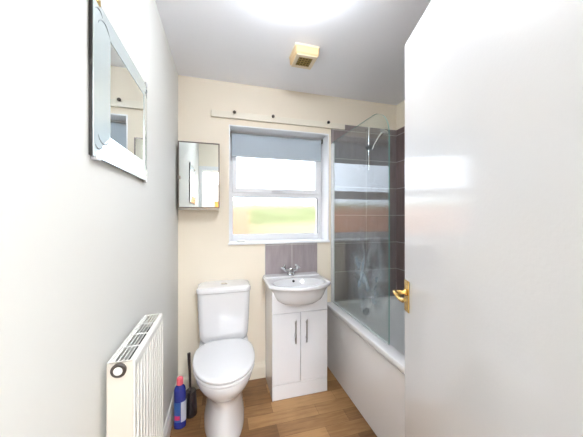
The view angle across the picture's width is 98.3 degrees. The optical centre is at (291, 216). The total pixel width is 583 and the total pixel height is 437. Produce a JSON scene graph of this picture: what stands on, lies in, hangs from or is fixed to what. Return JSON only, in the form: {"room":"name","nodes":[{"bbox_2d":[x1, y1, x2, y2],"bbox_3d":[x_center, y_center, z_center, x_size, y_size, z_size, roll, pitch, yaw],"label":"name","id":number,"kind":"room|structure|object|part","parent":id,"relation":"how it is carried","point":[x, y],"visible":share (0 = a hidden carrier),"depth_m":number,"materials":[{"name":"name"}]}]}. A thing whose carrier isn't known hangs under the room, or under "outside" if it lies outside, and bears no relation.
{"room":"bathroom","nodes":[
{"label":"bathroom","id":0,"kind":"room"},
{"bbox_2d":[0,0,177,436],"bbox_3d":[-0.654,0.120,1.002,0.100,2.360,2.360,0,0,-16],"label":"wall","id":1,"kind":"structure","parent":0,"point":[89,248],"depth_m":0.55,"materials":[{"name":"white paint"}]},
{"bbox_2d":[89,0,146,182],"bbox_3d":[-0.545,-0.347,0.836,0.020,0.410,0.458,0,0,-16],"label":"wall mirror","id":2,"kind":"object","parent":1,"relation":"attached to","point":[117,90],"visible":1,"depth_m":0.71,"materials":[{"name":"grey mirror"}]},
{"bbox_3d":[-0.539,-0.348,0.837,0.004,0.268,0.318,0,0,-15],"label":"mirror pane","id":3,"kind":"part","parent":2,"relation":"part of","materials":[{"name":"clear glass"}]},
{"bbox_2d":[106,313,162,436],"bbox_3d":[-0.520,0.848,0.855,0.079,0.902,0.364,0,0,-16],"label":"radiator","id":4,"kind":"object","parent":1,"relation":"attached to","point":[134,373],"visible":1,"depth_m":0.77,"materials":[{"name":"white metal"}]},
{"bbox_3d":[-0.471,0.719,0.693,0.064,0.643,0.003,0,0,-15],"label":"panel","id":5,"kind":"part","parent":4,"relation":"part of","materials":[{"name":"beige metal"}]},
{"bbox_3d":[-0.542,0.719,0.855,0.012,0.635,0.345,0,0,-15],"label":"panel","id":6,"kind":"part","parent":4,"relation":"part of","materials":[{"name":"white metal"}]},
{"bbox_2d":[107,313,161,363],"bbox_3d":[-0.517,0.400,0.862,0.064,0.006,0.353,0,0,-15],"label":"grille","id":7,"kind":"object","parent":4,"relation":"attached to","point":[115,359],"depth_m":0.81,"materials":[{"name":"white metal"}]},
{"bbox_3d":[-0.489,0.717,0.869,0.012,0.638,0.345,0,0,-15],"label":"panel","id":8,"kind":"part","parent":4,"relation":"part of","materials":[{"name":"white metal"}]},
{"bbox_3d":[-0.565,0.719,1.030,0.064,0.643,0.003,0,0,-15],"label":"panel","id":9,"kind":"part","parent":4,"relation":"part of","materials":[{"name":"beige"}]},
{"bbox_2d":[163,385,175,436],"bbox_3d":[-0.578,1.240,0.942,0.016,0.120,1.924,0,0,-16],"label":"baseboard","id":10,"kind":"structure","parent":1,"relation":"attached to","point":[170,416],"depth_m":1.52,"materials":[{"name":"white wood"}]},
{"bbox_2d":[178,141,219,209],"bbox_3d":[-0.681,-0.297,1.869,0.286,0.490,0.112,0,0,-16],"label":"upper cabinet","id":11,"kind":"object","parent":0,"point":[198,162],"visible":1,"depth_m":1.82,"materials":[{"name":"silver metal"}]},
{"bbox_2d":[170,366,376,436],"bbox_3d":[0.340,1.340,1.184,2.113,0.080,2.180,0,0,-16],"label":"floor","id":12,"kind":"structure","parent":0,"point":[331,412],"depth_m":1.64,"materials":[{"name":"brown wood"}]},
{"bbox_2d":[174,376,185,429],"bbox_3d":[-0.691,1.145,1.562,0.073,0.310,0.053,0,0,-16],"label":"bottle","id":13,"kind":"object","parent":12,"relation":"on","point":[180,389],"visible":1,"depth_m":1.54,"materials":[{"name":"blue plastic"}]},
{"bbox_2d":[186,352,196,418],"bbox_3d":[-0.662,1.097,1.658,0.080,0.405,0.080,0,0,-16],"label":"toilet brush","id":14,"kind":"object","parent":12,"relation":"on","point":[191,397],"visible":0.86,"depth_m":1.64,"materials":[{"name":"black plastic"}]},
{"bbox_3d":[-0.672,1.022,1.656,0.025,0.256,0.020,0,0,-31],"label":"brush handle","id":15,"kind":"part","parent":14,"relation":"part of","materials":[{"name":"black plastic"}]},
{"bbox_2d":[193,279,254,436],"bbox_3d":[-0.437,0.894,1.642,0.376,0.812,0.674,0,0,-16],"label":"toilet","id":16,"kind":"object","parent":12,"relation":"on","point":[224,359],"visible":1,"depth_m":1.58,"materials":[{"name":"white ceramic"}]},
{"bbox_3d":[-0.499,0.516,1.869,0.376,0.044,0.204,0,0,-15],"label":"cistern lid","id":17,"kind":"part","parent":16,"relation":"part of","materials":[{"name":"white ceramic"}]},
{"bbox_3d":[-0.410,0.890,1.547,0.370,0.020,0.475,0,0,-15],"label":"seat","id":18,"kind":"part","parent":16,"relation":"part of","materials":[{"name":"white plastic"}]},
{"bbox_3d":[-0.410,0.868,1.547,0.372,0.024,0.476,0,0,-15],"label":"lid","id":19,"kind":"part","parent":16,"relation":"part of","materials":[{"name":"white plastic"}]},
{"bbox_2d":[265,284,326,400],"bbox_3d":[0.032,0.902,1.955,0.418,0.795,0.324,0,0,-16],"label":"vanity cabinet","id":20,"kind":"object","parent":12,"relation":"on","point":[295,336],"visible":0.85,"depth_m":1.83,"materials":[{"name":"white wood"}]},
{"bbox_3d":[-0.037,0.942,1.809,0.208,0.501,0.017,0,0,-15],"label":"cabinet door","id":21,"kind":"part","parent":20,"relation":"part of","materials":[{"name":"white wood"}]},
{"bbox_2d":[262,272,330,305],"bbox_3d":[0.044,0.549,1.900,0.470,0.165,0.422,0,0,-16],"label":"washbasin","id":22,"kind":"object","parent":20,"relation":"in","point":[281,285],"visible":0.98,"depth_m":1.78,"materials":[{"name":"white ceramic"}]},
{"bbox_2d":[281,264,299,275],"bbox_3d":[0.003,0.425,2.003,0.159,0.083,0.132,0,0,-16],"label":"mixer tap","id":23,"kind":"object","parent":22,"relation":"on","point":[290,270],"visible":1,"depth_m":2.02,"materials":[{"name":"silver metal"}]},
{"bbox_3d":[0.110,0.820,1.825,0.011,0.160,0.032,0,0,-15],"label":"handle","id":24,"kind":"part","parent":20,"relation":"part of","materials":[{"name":"silver metal"}]},
{"bbox_3d":[0.166,0.942,1.866,0.208,0.501,0.017,0,0,-15],"label":"cabinet door","id":25,"kind":"part","parent":20,"relation":"part of","materials":[{"name":"white wood"}]},
{"bbox_2d":[327,296,404,436],"bbox_3d":[0.867,1.018,1.469,0.720,0.557,1.688,0,0,-16],"label":"bathtub","id":26,"kind":"object","parent":12,"relation":"on","point":[371,372],"visible":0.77,"depth_m":1.70,"materials":[{"name":"white plastic"}]},
{"bbox_2d":[327,296,404,373],"bbox_3d":[0.867,0.937,1.469,0.720,0.396,1.688,0,0,-15],"label":"tub","id":27,"kind":"object","parent":26,"relation":"in","point":[356,349],"depth_m":1.96,"materials":[{"name":"white ceramic"}]},
{"bbox_2d":[178,75,395,374],"bbox_3d":[0.037,0.120,2.273,1.913,2.360,0.280,0,0,-16],"label":"wall","id":28,"kind":"structure","parent":0,"point":[205,254],"depth_m":1.97,"materials":[{"name":"beige paint"}]},
{"bbox_2d":[178,362,265,389],"bbox_3d":[-0.528,1.240,1.962,0.658,0.120,0.016,0,0,-16],"label":"baseboard","id":29,"kind":"structure","parent":28,"relation":"attached to","point":[259,369],"depth_m":2.02,"materials":[{"name":"beige paint"}]},
{"bbox_2d":[211,110,344,129],"bbox_3d":[-0.070,-0.798,2.070,1.128,0.053,0.052,0,0,-16],"label":"hook rail","id":30,"kind":"object","parent":28,"relation":"attached to","point":[214,113],"visible":1,"depth_m":2.06,"materials":[{"name":"beige paint"}]},
{"bbox_2d":[228,134,329,244],"bbox_3d":[-0.111,-0.251,2.197,0.861,0.944,0.246,0,0,-16],"label":"window","id":31,"kind":"structure","parent":28,"relation":"in","point":[273,201],"depth_m":2.25,"materials":[{"name":"white plastic"}]},
{"bbox_3d":[-0.132,-0.011,2.274,0.785,0.334,0.008,0,0,-15],"label":"pane","id":32,"kind":"part","parent":31,"relation":"part of","materials":[{"name":"clear glass"}]},
{"bbox_3d":[-0.131,-0.454,2.272,0.789,0.487,0.067,0,0,-15],"label":"sash","id":33,"kind":"part","parent":31,"relation":"part of","materials":[{"name":"white plastic"}]},
{"bbox_3d":[-0.132,-0.454,2.274,0.721,0.419,0.008,0,0,-15],"label":"pane","id":34,"kind":"part","parent":31,"relation":"part of","materials":[{"name":"clear glass"}]},
{"bbox_2d":[230,131,322,161],"bbox_3d":[-0.118,-0.610,2.220,0.830,0.214,0.067,0,0,-16],"label":"roller blind","id":35,"kind":"object","parent":31,"relation":"attached to","point":[244,144],"visible":0.91,"depth_m":2.19,"materials":[{"name":"grey fabric"}]},
{"bbox_3d":[-0.102,0.212,2.166,0.861,0.018,0.181,0,0,-15],"label":"sill","id":36,"kind":"part","parent":31,"relation":"part of","materials":[{"name":"white plastic"}]},
{"bbox_2d":[229,124,328,242],"bbox_3d":[-0.104,-0.256,2.172,0.849,0.942,0.168,0,0,-16],"label":"trim","id":37,"kind":"structure","parent":28,"relation":"attached to","point":[325,146],"depth_m":2.21,"materials":[{"name":"white paint"}]},
{"bbox_2d":[265,243,316,274],"bbox_3d":[0.003,0.353,2.113,0.453,0.264,0.008,0,0,-16],"label":"tile backsplash","id":38,"kind":"structure","parent":28,"relation":"attached to","point":[304,255],"depth_m":2.11,"materials":[{"name":"grey tile"}]},
{"bbox_2d":[331,114,389,344],"bbox_3d":[0.457,0.047,1.826,0.018,1.384,0.784,0,0,-16],"label":"screen","id":39,"kind":"object","parent":28,"relation":"attached to","point":[332,144],"visible":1,"depth_m":2.16,"materials":[{"name":"clear glass"}]},
{"bbox_2d":[331,125,395,300],"bbox_3d":[0.673,-0.010,2.298,0.675,1.620,0.010,0,0,-16],"label":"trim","id":40,"kind":"structure","parent":28,"relation":"attached to","point":[361,196],"depth_m":2.29,"materials":[{"name":"grey tile"}]},
{"bbox_2d":[365,127,387,170],"bbox_3d":[0.743,-0.610,2.217,0.206,0.384,0.078,0,0,35],"label":"shower","id":41,"kind":"object","parent":28,"relation":"attached to","point":[369,147],"visible":1,"depth_m":2.24,"materials":[{"name":"silver metal"}]},
{"bbox_3d":[0.692,-0.610,2.257,0.018,0.380,0.018,0,0,-15],"label":"riser rail","id":42,"kind":"part","parent":41,"relation":"part of","materials":[{"name":"silver metal"}]},
{"bbox_2d":[155,0,430,104],"bbox_3d":[0.315,-1.120,1.270,2.113,0.120,2.360,0,0,-16],"label":"ceiling","id":43,"kind":"structure","parent":0,"point":[361,43],"depth_m":1.53,"materials":[{"name":"white paint"}]},
{"bbox_2d":[289,42,319,69],"bbox_3d":[0.081,-1.029,1.626,0.162,0.062,0.162,0,0,-16],"label":"fan","id":44,"kind":"object","parent":43,"relation":"attached to","point":[304,56],"visible":1,"depth_m":1.57,"materials":[{"name":"beige plastic"}]},
{"bbox_2d":[296,57,312,66],"bbox_3d":[0.081,-1.000,1.626,0.090,0.004,0.090,0,0,-15],"label":"grille","id":45,"kind":"object","parent":44,"relation":"attached to","point":[300,61],"depth_m":1.63,"materials":[{"name":"brown"}]},
{"bbox_2d":[396,100,404,129],"bbox_3d":[1.285,0.120,1.540,0.100,2.360,2.360,0,0,-16],"label":"wall","id":46,"kind":"structure","parent":0,"point":[400,108],"depth_m":2.34,"materials":[{"name":"beige paint"}]},
{"bbox_2d":[396,126,404,297],"bbox_3d":[1.226,-0.010,1.549,0.010,1.620,1.730,0,0,-16],"label":"trim","id":47,"kind":"structure","parent":46,"relation":"attached to","point":[400,133],"depth_m":2.32,"materials":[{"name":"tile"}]},
{"bbox_3d":[0.616,0.120,0.186,1.913,2.360,0.110,0,0,-15],"label":"wall","id":48,"kind":"structure","parent":0,"visible":0},
{"bbox_2d":[392,0,582,436],"bbox_3d":[0.409,0.315,0.593,0.097,1.959,0.764,0,0,3],"label":"door","id":49,"kind":"structure","parent":48,"relation":"in","point":[492,292],"depth_m":0.51,"materials":[{"name":"white paint"}]},
{"bbox_3d":[0.402,0.283,0.905,0.053,0.028,0.106,0,0,3],"label":"handle","id":50,"kind":"part","parent":49,"relation":"part of","materials":[{"name":"gold metal"}]},
{"bbox_3d":[0.432,0.296,0.945,0.004,0.117,0.040,0,0,3],"label":"handle plate","id":51,"kind":"part","parent":49,"relation":"part of","materials":[{"name":"gold metal"}]}
]}

